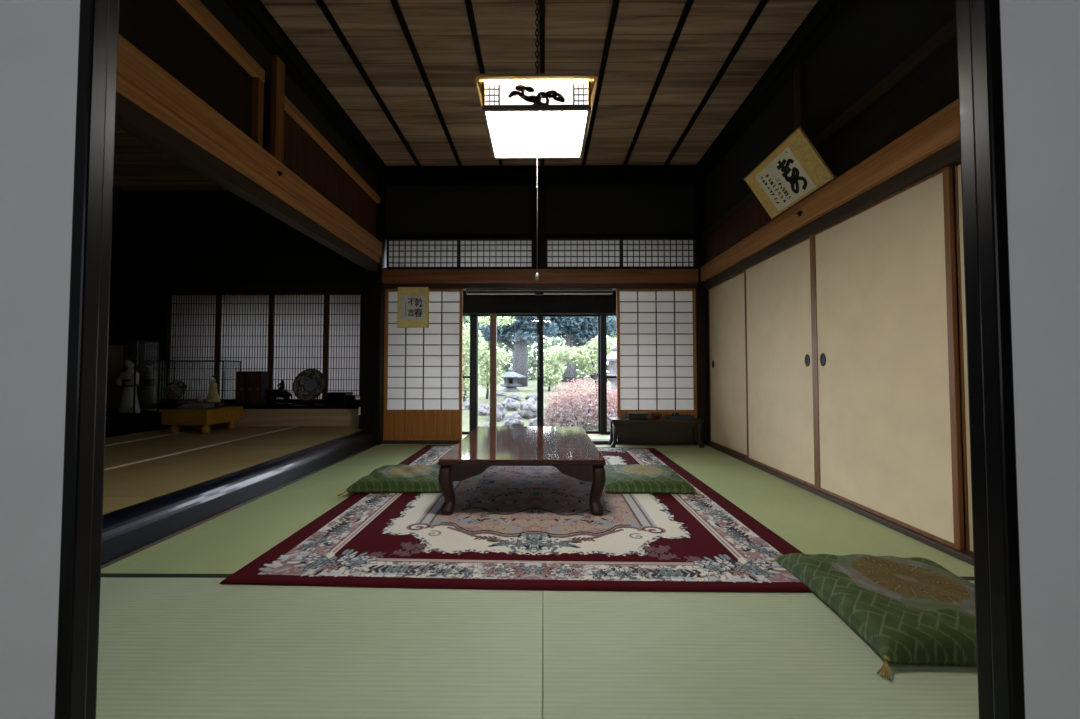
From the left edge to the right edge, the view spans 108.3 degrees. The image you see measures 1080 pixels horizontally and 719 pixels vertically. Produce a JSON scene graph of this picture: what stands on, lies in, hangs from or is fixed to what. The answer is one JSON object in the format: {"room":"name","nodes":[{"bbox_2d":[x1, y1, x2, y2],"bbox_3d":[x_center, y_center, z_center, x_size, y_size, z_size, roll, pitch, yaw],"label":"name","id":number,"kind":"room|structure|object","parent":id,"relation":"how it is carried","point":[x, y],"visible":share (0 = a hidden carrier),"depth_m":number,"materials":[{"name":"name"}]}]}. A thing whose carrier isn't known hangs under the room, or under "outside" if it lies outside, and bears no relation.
{"room":"traditional dwelling","nodes":[
{"label":"traditional dwelling","id":0,"kind":"room"},
{"bbox_2d":[108,186,124,342],"bbox_3d":[-5.440,-0.643,1.459,0.300,3.600,8.400,0,-2,0],"label":"wall","id":1,"kind":"structure","parent":0,"point":[118,194],"depth_m":4.85,"materials":[{"name":"paint"}]},
{"bbox_2d":[105,411,180,437],"bbox_3d":[-4.731,0.659,2.701,1.100,0.220,3.670,0,-2,0],"label":"trim","id":2,"kind":"structure","parent":1,"relation":"attached to","point":[115,425],"depth_m":4.01,"materials":[{"name":"brown wood"}]},
{"bbox_2d":[106,343,131,412],"bbox_3d":[-4.799,0.209,4.390,0.360,0.780,0.024,0,-2,0],"label":"screen","id":3,"kind":"object","parent":2,"relation":"on","point":[115,350],"visible":0.31,"depth_m":4.39,"materials":[{"name":"gold metal"}]},
{"bbox_2d":[106,339,160,415],"bbox_3d":[-4.390,0.192,4.168,0.400,0.800,0.260,0,-2,0],"label":"display case","id":4,"kind":"object","parent":2,"relation":"on","point":[134,413],"visible":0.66,"depth_m":4.10,"materials":[{"name":"black paint"}]},
{"bbox_2d":[115,355,139,412],"bbox_3d":[-4.399,0.257,4.185,0.236,0.609,0.172,0,-2,0],"label":"doll","id":5,"kind":"object","parent":4,"relation":"in","point":[125,379],"visible":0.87,"depth_m":4.14,"materials":[{"name":"ceramic"}]},
{"bbox_2d":[118,0,251,137],"bbox_3d":[-1.863,-1.612,1.677,0.030,0.450,1.630,0,-2,0],"label":"transom","id":6,"kind":"object","parent":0,"point":[164,31],"visible":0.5,"depth_m":2.06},
{"bbox_2d":[120,190,360,400],"bbox_3d":[-3.515,-0.796,4.921,3.500,2.690,0.060,0,-2,0],"label":"wall","id":7,"kind":"structure","parent":0,"point":[170,236],"depth_m":4.91,"materials":[{"name":"paint"}]},
{"bbox_2d":[165,292,217,400],"bbox_3d":[-4.362,-0.159,4.893,0.633,1.365,0.030,0,-2,0],"label":"shoji screen","id":8,"kind":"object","parent":7,"relation":"in","point":[191,334],"depth_m":4.90,"materials":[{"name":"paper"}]},
{"bbox_2d":[118,284,360,292],"bbox_3d":[-3.630,-0.891,4.904,3.270,0.100,0.100,0,-2,0],"label":"trim","id":9,"kind":"structure","parent":7,"relation":"attached to","point":[123,288],"depth_m":4.86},
{"bbox_2d":[216,292,270,401],"bbox_3d":[-3.711,-0.159,4.888,0.670,1.365,0.030,0,-2,0],"label":"shoji screen","id":10,"kind":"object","parent":7,"relation":"in","point":[243,318],"depth_m":4.90,"materials":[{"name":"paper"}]},
{"bbox_2d":[269,292,325,401],"bbox_3d":[-3.028,-0.159,4.884,0.695,1.365,0.030,0,-2,0],"label":"shoji screen","id":11,"kind":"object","parent":7,"relation":"in","point":[297,319],"depth_m":4.89,"materials":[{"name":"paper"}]},
{"bbox_2d":[324,292,360,394],"bbox_3d":[-2.353,-0.159,4.879,0.655,1.365,0.030,0,-2,0],"label":"window","id":12,"kind":"structure","parent":7,"relation":"in","point":[342,328],"depth_m":4.89,"materials":[{"name":"paper"}]},
{"bbox_2d":[140,409,358,425],"bbox_3d":[-3.632,0.700,4.577,3.270,0.250,0.060,0,-2,0],"label":"wall","id":13,"kind":"structure","parent":0,"point":[251,417],"depth_m":4.54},
{"bbox_2d":[139,404,358,408],"bbox_3d":[-3.631,0.561,4.722,3.270,0.035,0.380,0,-2,0],"label":"trim","id":14,"kind":"structure","parent":13,"relation":"on","point":[142,406],"depth_m":4.53,"materials":[{"name":"brown wood"}]},
{"bbox_2d":[151,360,241,405],"bbox_3d":[-4.136,0.278,4.714,0.840,0.530,0.280,0,-2,0],"label":"display case","id":15,"kind":"object","parent":14,"relation":"on","point":[172,403],"visible":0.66,"depth_m":4.58,"materials":[{"name":"black paint"}]},
{"bbox_2d":[165,380,185,401],"bbox_3d":[-4.386,0.383,4.725,0.240,0.262,0.137,0,-2,0],"label":"plate","id":16,"kind":"object","parent":15,"relation":"in","point":[176,389],"visible":1,"depth_m":4.71,"materials":[{"name":"ceramic"}]},
{"bbox_2d":[235,371,268,404],"bbox_3d":[-3.466,0.343,4.688,0.300,0.400,0.157,0,-2,0],"label":"box","id":17,"kind":"object","parent":14,"relation":"on","point":[251,386],"visible":0.98,"depth_m":4.62,"materials":[{"name":"brown wood"}]},
{"bbox_2d":[264,380,293,404],"bbox_3d":[-3.133,0.392,4.673,0.330,0.301,0.100,0,-2,0],"label":"figurine","id":18,"kind":"object","parent":14,"relation":"on","point":[281,392],"visible":1,"depth_m":4.65,"materials":[{"name":"brown metal"}]},
{"bbox_2d":[293,369,325,404],"bbox_3d":[-2.766,0.328,4.698,0.390,0.432,0.151,0,-2,0],"label":"plate","id":19,"kind":"object","parent":14,"relation":"on","point":[308,384],"visible":1,"depth_m":4.69,"materials":[{"name":"ceramic"}]},
{"bbox_2d":[323,392,352,404],"bbox_3d":[-2.421,0.468,4.686,0.260,0.150,0.190,0,-2,0],"label":"box","id":20,"kind":"object","parent":14,"relation":"on","point":[330,398],"visible":0.92,"depth_m":4.60,"materials":[{"name":"paint"}]},
{"bbox_2d":[200,0,377,237],"bbox_3d":[-1.856,-1.783,2.667,0.050,0.850,3.600,0,-2,0],"label":"wall","id":21,"kind":"structure","parent":0,"point":[303,155],"depth_m":3.17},
{"bbox_2d":[176,0,264,82],"bbox_3d":[-1.833,-1.871,1.709,0.060,0.080,1.680,0,-2,0],"label":"trim","id":22,"kind":"structure","parent":21,"relation":"attached to","point":[196,9],"depth_m":2.22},
{"bbox_2d":[262,80,270,152],"bbox_3d":[-1.857,-1.615,2.595,0.050,0.510,0.105,0,-2,0],"label":"trim","id":23,"kind":"structure","parent":21,"relation":"attached to","point":[267,87],"depth_m":2.61,"materials":[{"name":"brown wood"}]},
{"bbox_2d":[224,0,386,178],"bbox_3d":[-1.781,-2.138,2.677,0.120,0.139,3.600,0,-2,0],"label":"trim","id":24,"kind":"structure","parent":21,"relation":"attached to","point":[256,17],"depth_m":2.90,"materials":[{"name":"brown wood"}]},
{"bbox_2d":[284,96,380,202],"bbox_3d":[-1.820,-1.806,3.563,0.060,0.060,1.650,0,-2,0],"label":"trim","id":25,"kind":"structure","parent":21,"relation":"attached to","point":[289,107],"depth_m":3.30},
{"bbox_2d":[359,178,386,444],"bbox_3d":[-1.883,-0.579,4.463,0.230,3.150,0.260,0,-2,0],"label":"trim","id":26,"kind":"structure","parent":21,"relation":"attached to","point":[372,307],"depth_m":4.33,"materials":[{"name":"brown wood"}]},
{"bbox_2d":[113,0,817,190],"bbox_3d":[-1.591,-2.366,1.382,8.000,0.300,8.800,0,-2,0],"label":"ceiling","id":27,"kind":"structure","parent":0,"point":[672,74],"depth_m":2.92,"materials":[{"name":"brown wood"}]},
{"bbox_2d":[475,0,597,279],"bbox_3d":[-0.014,-1.305,1.935,0.540,1.834,0.458,0,-2,0],"label":"pendant lamp","id":28,"kind":"object","parent":27,"relation":"hanging from","point":[526,116],"visible":1,"depth_m":1.78,"materials":[{"name":"white"}]},
{"bbox_2d":[486,84,586,153],"bbox_3d":[-0.014,-1.172,1.931,0.456,0.106,0.374,0,-2,0],"label":"diffuser","id":29,"kind":"object","parent":28,"relation":"attached to","point":[512,132],"depth_m":1.81,"materials":[{"name":"paper"}]},
{"bbox_2d":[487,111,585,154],"bbox_3d":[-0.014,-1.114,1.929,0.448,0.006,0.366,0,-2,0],"label":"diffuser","id":30,"kind":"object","parent":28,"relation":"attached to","point":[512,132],"depth_m":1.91,"materials":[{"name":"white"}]},
{"bbox_2d":[386,184,694,233],"bbox_3d":[-0.001,-1.789,4.495,3.535,0.730,0.060,0,-2,0],"label":"wall","id":31,"kind":"structure","parent":0,"point":[570,208],"depth_m":4.46,"materials":[{"name":"black paint"}]},
{"bbox_2d":[386,239,458,267],"bbox_3d":[-1.340,-1.209,4.463,0.823,0.340,0.032,0,-2,0],"label":"window","id":32,"kind":"structure","parent":31,"relation":"in","point":[400,253],"depth_m":4.47,"materials":[{"name":"paper"}]},
{"bbox_2d":[458,238,532,267],"bbox_3d":[-0.503,-1.210,4.457,0.850,0.340,0.032,0,-2,0],"label":"window","id":33,"kind":"structure","parent":31,"relation":"in","point":[481,252],"depth_m":4.47,"materials":[{"name":"paper"}]},
{"bbox_2d":[533,180,545,268],"bbox_3d":[-0.006,-1.522,4.457,0.155,1.025,0.120,0,-2,0],"label":"trim","id":34,"kind":"structure","parent":31,"relation":"attached to","point":[539,194],"depth_m":4.40,"materials":[{"name":"brown wood"}]},
{"bbox_2d":[385,234,695,239],"bbox_3d":[-0.001,-1.402,4.468,3.535,0.045,0.090,0,-2,0],"label":"trim","id":35,"kind":"structure","parent":31,"relation":"attached to","point":[387,236],"depth_m":4.42,"materials":[{"name":"brown wood"}]},
{"bbox_2d":[384,165,700,184],"bbox_3d":[0.021,-2.082,4.403,3.580,0.149,0.140,0,-2,0],"label":"trim","id":36,"kind":"structure","parent":31,"relation":"attached to","point":[553,174],"depth_m":4.38,"materials":[{"name":"brown wood"}]},
{"bbox_2d":[546,238,621,267],"bbox_3d":[0.497,-1.210,4.450,0.859,0.340,0.032,0,-2,0],"label":"window","id":37,"kind":"structure","parent":31,"relation":"in","point":[560,252],"depth_m":4.46,"materials":[{"name":"paper"}]},
{"bbox_2d":[621,238,695,266],"bbox_3d":[1.347,-1.210,4.444,0.840,0.340,0.032,0,-2,0],"label":"window","id":38,"kind":"structure","parent":31,"relation":"in","point":[636,252],"depth_m":4.46,"materials":[{"name":"paper"}]},
{"bbox_2d":[462,435,627,447],"bbox_3d":[-1.592,0.998,1.133,8.000,0.300,8.300,0,-2,0],"label":"floor","id":39,"kind":"structure","parent":0,"point":[463,436],"depth_m":5.03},
{"bbox_2d":[101,465,384,573],"bbox_3d":[-1.364,0.915,2.474,0.943,0.055,1.819,0,-2,0],"label":"mat","id":40,"kind":"object","parent":39,"relation":"on","point":[226,543],"visible":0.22,"depth_m":1.98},
{"bbox_2d":[96,573,542,718],"bbox_3d":[-0.919,0.874,1.107,1.853,0.056,0.909,0,-2,0],"label":"mat","id":41,"kind":"object","parent":39,"relation":"on","point":[171,646],"visible":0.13,"depth_m":1.12,"materials":[{"name":"wicker"}]},
{"bbox_2d":[101,444,377,568],"bbox_3d":[-1.806,0.884,2.558,0.019,0.012,3.540,0,-2,0],"label":"trim","id":42,"kind":"structure","parent":41,"relation":"on","point":[124,556],"depth_m":2.12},
{"bbox_2d":[334,444,455,464],"bbox_3d":[-1.354,0.957,3.873,0.943,0.055,0.979,0,-2,0],"label":"mat","id":43,"kind":"object","parent":39,"relation":"on","point":[382,454],"visible":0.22,"depth_m":3.81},
{"bbox_2d":[219,445,811,592],"bbox_3d":[-0.025,0.890,2.831,2.434,0.012,2.788,0,-2,0],"label":"rug","id":44,"kind":"object","parent":39,"relation":"on","point":[509,527],"visible":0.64,"depth_m":1.83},
{"bbox_2d":[338,464,441,495],"bbox_3d":[-0.935,0.836,2.793,0.736,0.090,0.616,0,-2,-1],"label":"floor cushion","id":45,"kind":"object","parent":44,"relation":"on","point":[400,478],"visible":0.85,"depth_m":2.58,"materials":[{"name":"green fabric"}]},
{"bbox_2d":[438,426,605,515],"bbox_3d":[-0.096,0.727,2.796,0.934,0.310,1.300,0,-2,0],"label":"table","id":46,"kind":"object","parent":44,"relation":"on","point":[570,450],"visible":1,"depth_m":2.29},
{"bbox_2d":[601,464,704,496],"bbox_3d":[0.720,0.836,2.792,0.676,0.090,0.636,0,-2,1],"label":"floor cushion","id":47,"kind":"object","parent":44,"relation":"on","point":[633,478],"visible":0.92,"depth_m":2.58,"materials":[{"name":"green fabric"}]},
{"bbox_2d":[625,444,750,465],"bbox_3d":[1.398,0.956,3.854,0.919,0.055,0.979,0,-2,0],"label":"mat","id":48,"kind":"object","parent":39,"relation":"on","point":[681,454],"visible":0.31,"depth_m":3.76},
{"bbox_2d":[608,417,703,447],"bbox_3d":[1.246,0.788,4.232,0.986,0.298,0.232,0,-2,0],"label":"bench","id":49,"kind":"object","parent":48,"relation":"on","point":[622,429],"visible":0.97,"depth_m":4.16,"materials":[{"name":"brown wood"}]},
{"bbox_2d":[543,577,978,718],"bbox_3d":[0.923,0.874,1.093,1.829,0.056,0.909,0,-2,0],"label":"mat","id":50,"kind":"object","parent":39,"relation":"on","point":[607,654],"visible":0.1,"depth_m":1.08,"materials":[{"name":"wicker"}]},
{"bbox_2d":[769,553,976,679],"bbox_3d":[1.260,0.806,1.328,0.676,0.090,0.656,0,-2,4],"label":"floor cushion","id":51,"kind":"object","parent":50,"relation":"on","point":[911,610],"visible":0.73,"depth_m":1.24,"materials":[{"name":"green fabric"}]},
{"bbox_2d":[681,466,973,576],"bbox_3d":[1.388,0.915,2.454,0.919,0.055,1.819,0,-2,0],"label":"mat","id":52,"kind":"object","parent":39,"relation":"on","point":[811,523],"visible":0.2,"depth_m":2.13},
{"bbox_3d":[0.105,0.878,0.706,4.000,0.025,0.075,0,-2,0],"label":"trim","id":53,"kind":"structure","parent":39,"relation":"on","visible":0},
{"bbox_2d":[0,0,109,718],"bbox_3d":[-1.289,-0.034,0.726,0.912,1.800,0.030,0,-2,0],"label":"door","id":54,"kind":"structure","parent":53,"relation":"on","point":[54,53],"depth_m":0.71,"materials":[{"name":"white paper"}]},
{"bbox_2d":[86,0,119,718],"bbox_3d":[-1.324,-0.033,0.761,0.942,1.800,0.030,0,-2,0],"label":"door","id":55,"kind":"structure","parent":53,"relation":"on","point":[104,304],"depth_m":0.76,"materials":[{"name":"black wood"}]},
{"bbox_2d":[970,0,1079,718],"bbox_3d":[1.272,-0.035,0.707,0.907,1.800,0.030,0,-2,0],"label":"door","id":56,"kind":"structure","parent":53,"relation":"on","point":[1026,53],"depth_m":0.70,"materials":[{"name":"white paper"}]},
{"bbox_2d":[707,289,709,441],"bbox_3d":[1.961,-0.558,5.015,0.350,3.160,1.020,0,-2,0],"label":"wall","id":57,"kind":"structure","parent":0,"point":[707,289],"depth_m":4.49,"materials":[{"name":"beige paint"}]},
{"bbox_2d":[383,289,462,439],"bbox_3d":[-1.322,0.055,4.425,0.882,1.710,0.030,0,-2,0],"label":"door","id":58,"kind":"structure","parent":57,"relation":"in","point":[423,366],"depth_m":4.43,"materials":[{"name":"paper"}]},
{"bbox_2d":[397,287,428,327],"bbox_3d":[-1.430,-0.588,4.402,0.348,0.461,0.022,0,-2,0],"label":"board","id":59,"kind":"object","parent":58,"relation":"attached to","point":[413,302],"visible":1,"depth_m":4.39,"materials":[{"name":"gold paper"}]},
{"bbox_2d":[463,291,615,314],"bbox_3d":[0.013,-0.817,5.372,3.550,0.380,0.110,0,-2,0],"label":"trim","id":60,"kind":"structure","parent":57,"relation":"attached to","point":[523,303],"depth_m":5.32,"materials":[{"name":"brown wood"}]},
{"bbox_2d":[467,290,611,294],"bbox_3d":[-0.008,-0.772,4.496,1.680,0.053,0.042,0,-2,0],"label":"rail","id":61,"kind":"object","parent":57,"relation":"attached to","point":[469,292],"visible":1,"depth_m":4.49,"materials":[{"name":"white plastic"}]},
{"bbox_2d":[382,439,697,443],"bbox_3d":[-0.001,0.952,4.409,3.535,0.085,0.130,0,-2,0],"label":"trim","id":62,"kind":"structure","parent":57,"relation":"attached to","point":[595,441],"depth_m":4.35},
{"bbox_2d":[382,269,697,283],"bbox_3d":[-0.101,-0.932,4.443,3.735,0.155,0.175,0,-2,0],"label":"trim","id":63,"kind":"structure","parent":57,"relation":"attached to","point":[389,276],"depth_m":4.36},
{"bbox_2d":[384,267,695,268],"bbox_3d":[-0.001,-1.024,4.457,3.535,0.030,0.090,0,-2,0],"label":"trim","id":64,"kind":"structure","parent":57,"relation":"attached to","point":[584,267],"depth_m":4.41,"materials":[{"name":"brown wood"}]},
{"bbox_2d":[384,283,696,290],"bbox_3d":[-0.001,-0.827,4.461,3.535,0.055,0.130,0,-2,0],"label":"trim","id":65,"kind":"structure","parent":57,"relation":"attached to","point":[465,287],"depth_m":4.40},
{"bbox_2d":[600,314,616,433],"bbox_3d":[1.314,0.204,5.402,0.950,1.710,0.050,0,-2,0],"label":"door","id":66,"kind":"structure","parent":57,"relation":"in","point":[603,339],"depth_m":5.40,"materials":[{"name":"black wood"}]},
{"bbox_2d":[616,289,696,440],"bbox_3d":[1.317,0.054,4.406,0.894,1.710,0.030,0,-2,0],"label":"door","id":67,"kind":"structure","parent":57,"relation":"in","point":[657,345],"depth_m":4.42,"materials":[{"name":"paper"}]},
{"bbox_2d":[705,0,955,263],"bbox_3d":[1.879,-1.646,2.636,0.080,1.125,3.600,0,-2,0],"label":"wall","id":68,"kind":"structure","parent":0,"point":[873,38],"depth_m":2.51,"materials":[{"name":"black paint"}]},
{"bbox_2d":[695,179,707,444],"bbox_3d":[1.814,-0.581,4.416,0.095,3.150,0.140,0,-2,0],"label":"trim","id":69,"kind":"structure","parent":68,"relation":"attached to","point":[700,208],"depth_m":4.35,"materials":[{"name":"brown wood"}]},
{"bbox_2d":[696,0,856,179],"bbox_3d":[1.779,-2.139,2.652,0.120,0.139,3.600,0,-2,0],"label":"trim","id":70,"kind":"structure","parent":68,"relation":"attached to","point":[823,17],"depth_m":2.89,"materials":[{"name":"brown wood"}]},
{"bbox_2d":[793,63,804,204],"bbox_3d":[1.849,-1.582,2.755,0.060,1.005,0.070,0,-2,0],"label":"trim","id":71,"kind":"structure","parent":68,"relation":"attached to","point":[798,73],"depth_m":2.73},
{"bbox_2d":[703,17,956,238],"bbox_3d":[1.868,-1.434,2.610,0.100,0.070,3.560,0,-2,0],"label":"trim","id":72,"kind":"structure","parent":68,"relation":"attached to","point":[948,32],"depth_m":2.10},
{"bbox_2d":[805,35,958,198],"bbox_3d":[1.852,-1.266,1.767,0.040,0.315,1.885,0,-2,0],"label":"wall","id":73,"kind":"structure","parent":0,"point":[932,86],"depth_m":2.00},
{"bbox_2d":[953,172,965,545],"bbox_3d":[2.029,-0.634,2.605,0.180,3.150,3.600,0,-2,0],"label":"wall","id":74,"kind":"structure","parent":0,"point":[953,172],"depth_m":1.80,"materials":[{"name":"wood"}]},
{"bbox_2d":[708,271,746,457],"bbox_3d":[1.887,0.048,3.914,0.022,1.709,0.856,0,-2,0],"label":"door","id":75,"kind":"structure","parent":74,"relation":"in","point":[726,299],"depth_m":3.89,"materials":[{"name":"beige paper"}]},
{"bbox_2d":[744,235,816,488],"bbox_3d":[1.855,0.022,3.061,0.022,1.709,0.892,0,-2,0],"label":"door","id":76,"kind":"structure","parent":74,"relation":"in","point":[778,289],"depth_m":2.97,"materials":[{"name":"beige paper"}]},
{"bbox_2d":[701,98,959,280],"bbox_3d":[1.851,-1.004,2.618,0.135,0.160,3.600,0,-2,0],"label":"wooden beam","id":77,"kind":"structure","parent":74,"relation":"attached to","point":[940,130],"depth_m":2.19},
{"bbox_2d":[743,126,836,219],"bbox_3d":[1.695,-1.258,2.706,0.226,0.328,0.656,0,-2,0],"label":"plaque","id":78,"kind":"object","parent":77,"relation":"on","point":[795,169],"visible":1,"depth_m":2.64,"materials":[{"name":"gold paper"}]},
{"bbox_2d":[704,140,960,288],"bbox_3d":[1.868,-0.884,2.594,0.100,0.080,3.560,0,-2,0],"label":"trim","id":79,"kind":"structure","parent":74,"relation":"attached to","point":[950,155],"depth_m":2.22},
{"bbox_2d":[706,442,973,565],"bbox_3d":[1.868,0.901,2.541,0.100,0.078,3.560,0,-2,0],"label":"trim","id":80,"kind":"structure","parent":74,"relation":"attached to","point":[965,556],"depth_m":2.16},
{"bbox_2d":[812,166,964,550],"bbox_3d":[1.848,-0.004,2.171,0.022,1.709,0.887,0,-2,0],"label":"door","id":81,"kind":"structure","parent":74,"relation":"in","point":[889,444],"depth_m":2.04,"materials":[{"name":"beige paper"}]},
{"bbox_2d":[954,163,972,553],"bbox_3d":[1.868,-0.030,1.288,0.022,1.709,0.881,0,-2,0],"label":"door","id":82,"kind":"structure","parent":74,"relation":"in","point":[957,168],"depth_m":1.71,"materials":[{"name":"beige paper"}]},
{"bbox_2d":[956,0,993,718],"bbox_3d":[1.312,-0.034,0.742,0.966,1.800,0.030,0,-2,0],"label":"trim","id":83,"kind":"structure","parent":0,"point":[963,23],"depth_m":0.74,"materials":[{"name":"black wood"}]},
{"bbox_3d":[-1.564,1.072,4.992,7.400,0.100,1.020,0,-2,0],"label":"floor","id":84,"kind":"structure","parent":0,"visible":0},
{"bbox_2d":[490,313,496,425],"bbox_3d":[-0.639,0.172,5.345,0.085,1.720,0.085,0,-2,0],"label":"trim","id":85,"kind":"structure","parent":84,"relation":"on","point":[493,316],"depth_m":5.31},
{"bbox_3d":[0.014,1.078,5.431,3.550,0.035,0.120,0,-2,0],"label":"trim","id":86,"kind":"structure","parent":84,"relation":"on","visible":0},
{"bbox_2d":[462,315,476,433],"bbox_3d":[-1.319,0.204,5.421,0.885,1.710,0.050,0,-2,0],"label":"door","id":87,"kind":"structure","parent":86,"relation":"on","point":[473,318],"depth_m":5.41,"materials":[{"name":"wood"}]},
{"bbox_2d":[477,314,542,426],"bbox_3d":[-0.436,0.206,5.465,0.950,1.710,0.030,0,-2,0],"label":"door","id":88,"kind":"structure","parent":86,"relation":"on","point":[539,315],"depth_m":5.45,"materials":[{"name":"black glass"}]},
{"bbox_2d":[537,314,600,433],"bbox_3d":[0.414,0.207,5.494,0.910,1.710,0.030,0,-2,0],"label":"door","id":89,"kind":"structure","parent":86,"relation":"on","point":[544,315],"depth_m":5.48,"materials":[{"name":"black wood"}]},
{"bbox_3d":[-3.608,0.866,2.832,3.344,0.175,4.060,0,-2,0],"label":"floor","id":90,"kind":"structure","parent":0,"visible":0},
{"bbox_2d":[103,496,158,514],"bbox_3d":[-2.401,0.709,1.422,0.909,0.056,1.149,0,-2,0],"label":"mat","id":91,"kind":"object","parent":90,"relation":"on","point":[110,503],"visible":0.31,"depth_m":1.91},
{"bbox_2d":[104,444,212,468],"bbox_3d":[-3.302,0.746,2.703,0.909,0.056,1.399,0,-2,0],"label":"mat","id":92,"kind":"object","parent":90,"relation":"on","point":[115,454],"visible":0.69,"depth_m":3.10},
{"bbox_2d":[105,426,214,443],"bbox_3d":[-3.960,0.784,3.967,0.423,0.055,1.119,0,-2,0],"label":"mat","id":93,"kind":"object","parent":90,"relation":"on","point":[141,435],"visible":0.45,"depth_m":3.90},
{"bbox_2d":[114,426,293,443],"bbox_3d":[-3.293,0.783,3.962,0.909,0.056,1.119,0,-2,0],"label":"mat","id":94,"kind":"object","parent":90,"relation":"on","point":[217,434],"visible":0.64,"depth_m":3.86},
{"bbox_2d":[162,406,242,433],"bbox_3d":[-3.570,0.638,4.149,0.480,0.246,0.450,0,-2,3],"label":"board","id":95,"kind":"object","parent":94,"relation":"on","point":[204,417],"visible":0.83,"depth_m":3.95,"materials":[{"name":"yellow wood"}]},
{"bbox_2d":[103,444,314,495],"bbox_3d":[-2.392,0.746,2.696,0.909,0.056,1.399,0,-2,0],"label":"mat","id":96,"kind":"object","parent":90,"relation":"on","point":[165,474],"visible":0.67,"depth_m":2.56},
{"bbox_2d":[101,429,375,564],"bbox_3d":[-1.877,0.827,2.540,0.123,0.225,3.500,0,-2,0],"label":"sill","id":97,"kind":"structure","parent":90,"relation":"attached to","point":[125,530],"depth_m":2.17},
{"bbox_2d":[217,426,363,444],"bbox_3d":[-2.383,0.783,3.956,0.909,0.056,1.119,0,-2,0],"label":"mat","id":98,"kind":"object","parent":90,"relation":"on","point":[296,435],"visible":0.56,"depth_m":3.81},
{"bbox_3d":[0.105,-1.623,0.797,4.000,1.280,0.100,0,-2,0],"label":"wall","id":99,"kind":"structure","parent":0,"visible":0},
{"bbox_2d":[115,92,378,271],"bbox_3d":[-1.862,-1.077,2.606,0.100,0.095,3.520,0,-2,0],"label":"trim","id":100,"kind":"structure","parent":99,"relation":"attached to","point":[131,118],"depth_m":2.22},
{"bbox_2d":[117,74,379,262],"bbox_3d":[-1.832,-1.159,2.608,0.070,0.070,3.520,0,-2,0],"label":"trim","id":101,"kind":"structure","parent":99,"relation":"attached to","point":[125,88],"depth_m":2.20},
{"bbox_2d":[117,33,381,256],"bbox_3d":[-1.832,-1.279,2.612,0.100,0.160,3.520,0,-2,0],"label":"trim","id":102,"kind":"structure","parent":99,"relation":"attached to","point":[133,65],"depth_m":2.19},
{"bbox_2d":[251,77,263,146],"bbox_3d":[-1.830,-1.587,2.516,0.055,0.450,0.050,0,-2,0],"label":"trim","id":103,"kind":"structure","parent":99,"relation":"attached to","point":[257,83],"depth_m":2.50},
{"bbox_2d":[269,55,284,163],"bbox_3d":[-1.824,-1.717,2.692,0.065,0.720,0.085,0,-2,0],"label":"trim","id":104,"kind":"structure","parent":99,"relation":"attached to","point":[277,96],"depth_m":2.66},
{"label":"outside","id":105,"kind":"structure","parent":0,"visible":0},
{"bbox_2d":[462,374,610,430],"bbox_3d":[0.126,1.259,17.570,28.000,1.092,24.000,0,-2,0],"label":"ground","id":106,"kind":"structure","parent":105,"point":[531,389],"depth_m":11.01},
{"bbox_2d":[462,323,485,401],"bbox_3d":[-1.841,0.159,9.512,1.043,2.132,0.860,0,-2,0],"label":"shrub","id":107,"kind":"object","parent":106,"relation":"on","point":[466,344],"visible":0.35,"depth_m":9.42,"materials":[{"name":"green plant"}]},
{"bbox_2d":[463,316,515,398],"bbox_3d":[-1.409,-0.105,10.525,1.545,2.431,0.846,0,-2,-8],"label":"shrub","id":108,"kind":"object","parent":106,"relation":"on","point":[485,375],"visible":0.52,"depth_m":10.44,"materials":[{"name":"green plant"}]},
{"bbox_2d":[497,368,525,391],"bbox_3d":[-0.893,0.632,11.993,0.940,0.760,0.814,0,-2,0],"label":"stone lantern","id":109,"kind":"object","parent":106,"relation":"on","point":[510,379],"visible":0.96,"depth_m":11.80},
{"bbox_2d":[478,316,559,386],"bbox_3d":[-0.751,-1.233,14.166,3.242,4.496,2.145,0,-2,4],"label":"tree","id":110,"kind":"object","parent":106,"relation":"on","point":[522,332],"visible":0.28,"depth_m":13.78,"materials":[{"name":"green plant"}]},
{"bbox_2d":[517,397,536,418],"bbox_3d":[-0.258,1.140,8.656,0.488,0.610,0.399,0,-2,0],"label":"rock","id":111,"kind":"object","parent":106,"relation":"on","point":[528,408],"visible":0.71,"depth_m":8.54,"materials":[{"name":"grey stone"}]},
{"bbox_2d":[463,318,616,379],"bbox_3d":[-0.730,-0.408,19.526,16.614,3.894,1.994,0,-2,0],"label":"hedge","id":112,"kind":"object","parent":106,"relation":"on","point":[532,360],"visible":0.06,"depth_m":19.21,"materials":[{"name":"green plant"}]},
{"bbox_2d":[534,346,566,390],"bbox_3d":[0.344,0.300,12.202,1.058,1.464,0.864,0,-2,0],"label":"shrub","id":113,"kind":"object","parent":106,"relation":"on","point":[551,367],"visible":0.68,"depth_m":12.08,"materials":[{"name":"green plant"}]},
{"bbox_2d":[544,377,616,431],"bbox_3d":[0.949,0.925,7.331,1.955,1.199,1.309,0,-2,0],"label":"bush","id":114,"kind":"object","parent":106,"relation":"on","point":[586,411],"visible":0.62,"depth_m":7.16,"materials":[{"name":"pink plant"}]},
{"bbox_2d":[549,316,616,382],"bbox_3d":[1.600,-1.160,16.613,3.828,4.407,2.121,0,-2,-2],"label":"tree","id":115,"kind":"object","parent":106,"relation":"on","point":[573,330],"visible":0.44,"depth_m":16.16,"materials":[{"name":"green plant"}]},
{"bbox_2d":[549,335,616,392],"bbox_3d":[1.206,0.227,10.497,1.955,1.768,1.097,0,-2,0],"label":"tree","id":116,"kind":"object","parent":106,"relation":"on","point":[586,353],"visible":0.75,"depth_m":10.37,"materials":[{"name":"green plant"}]},
{"bbox_2d":[607,344,616,400],"bbox_3d":[1.598,0.530,8.177,0.660,1.700,0.572,0,-2,0],"label":"stone lantern","id":117,"kind":"object","parent":106,"relation":"on","point":[612,357],"visible":0.42,"depth_m":8.07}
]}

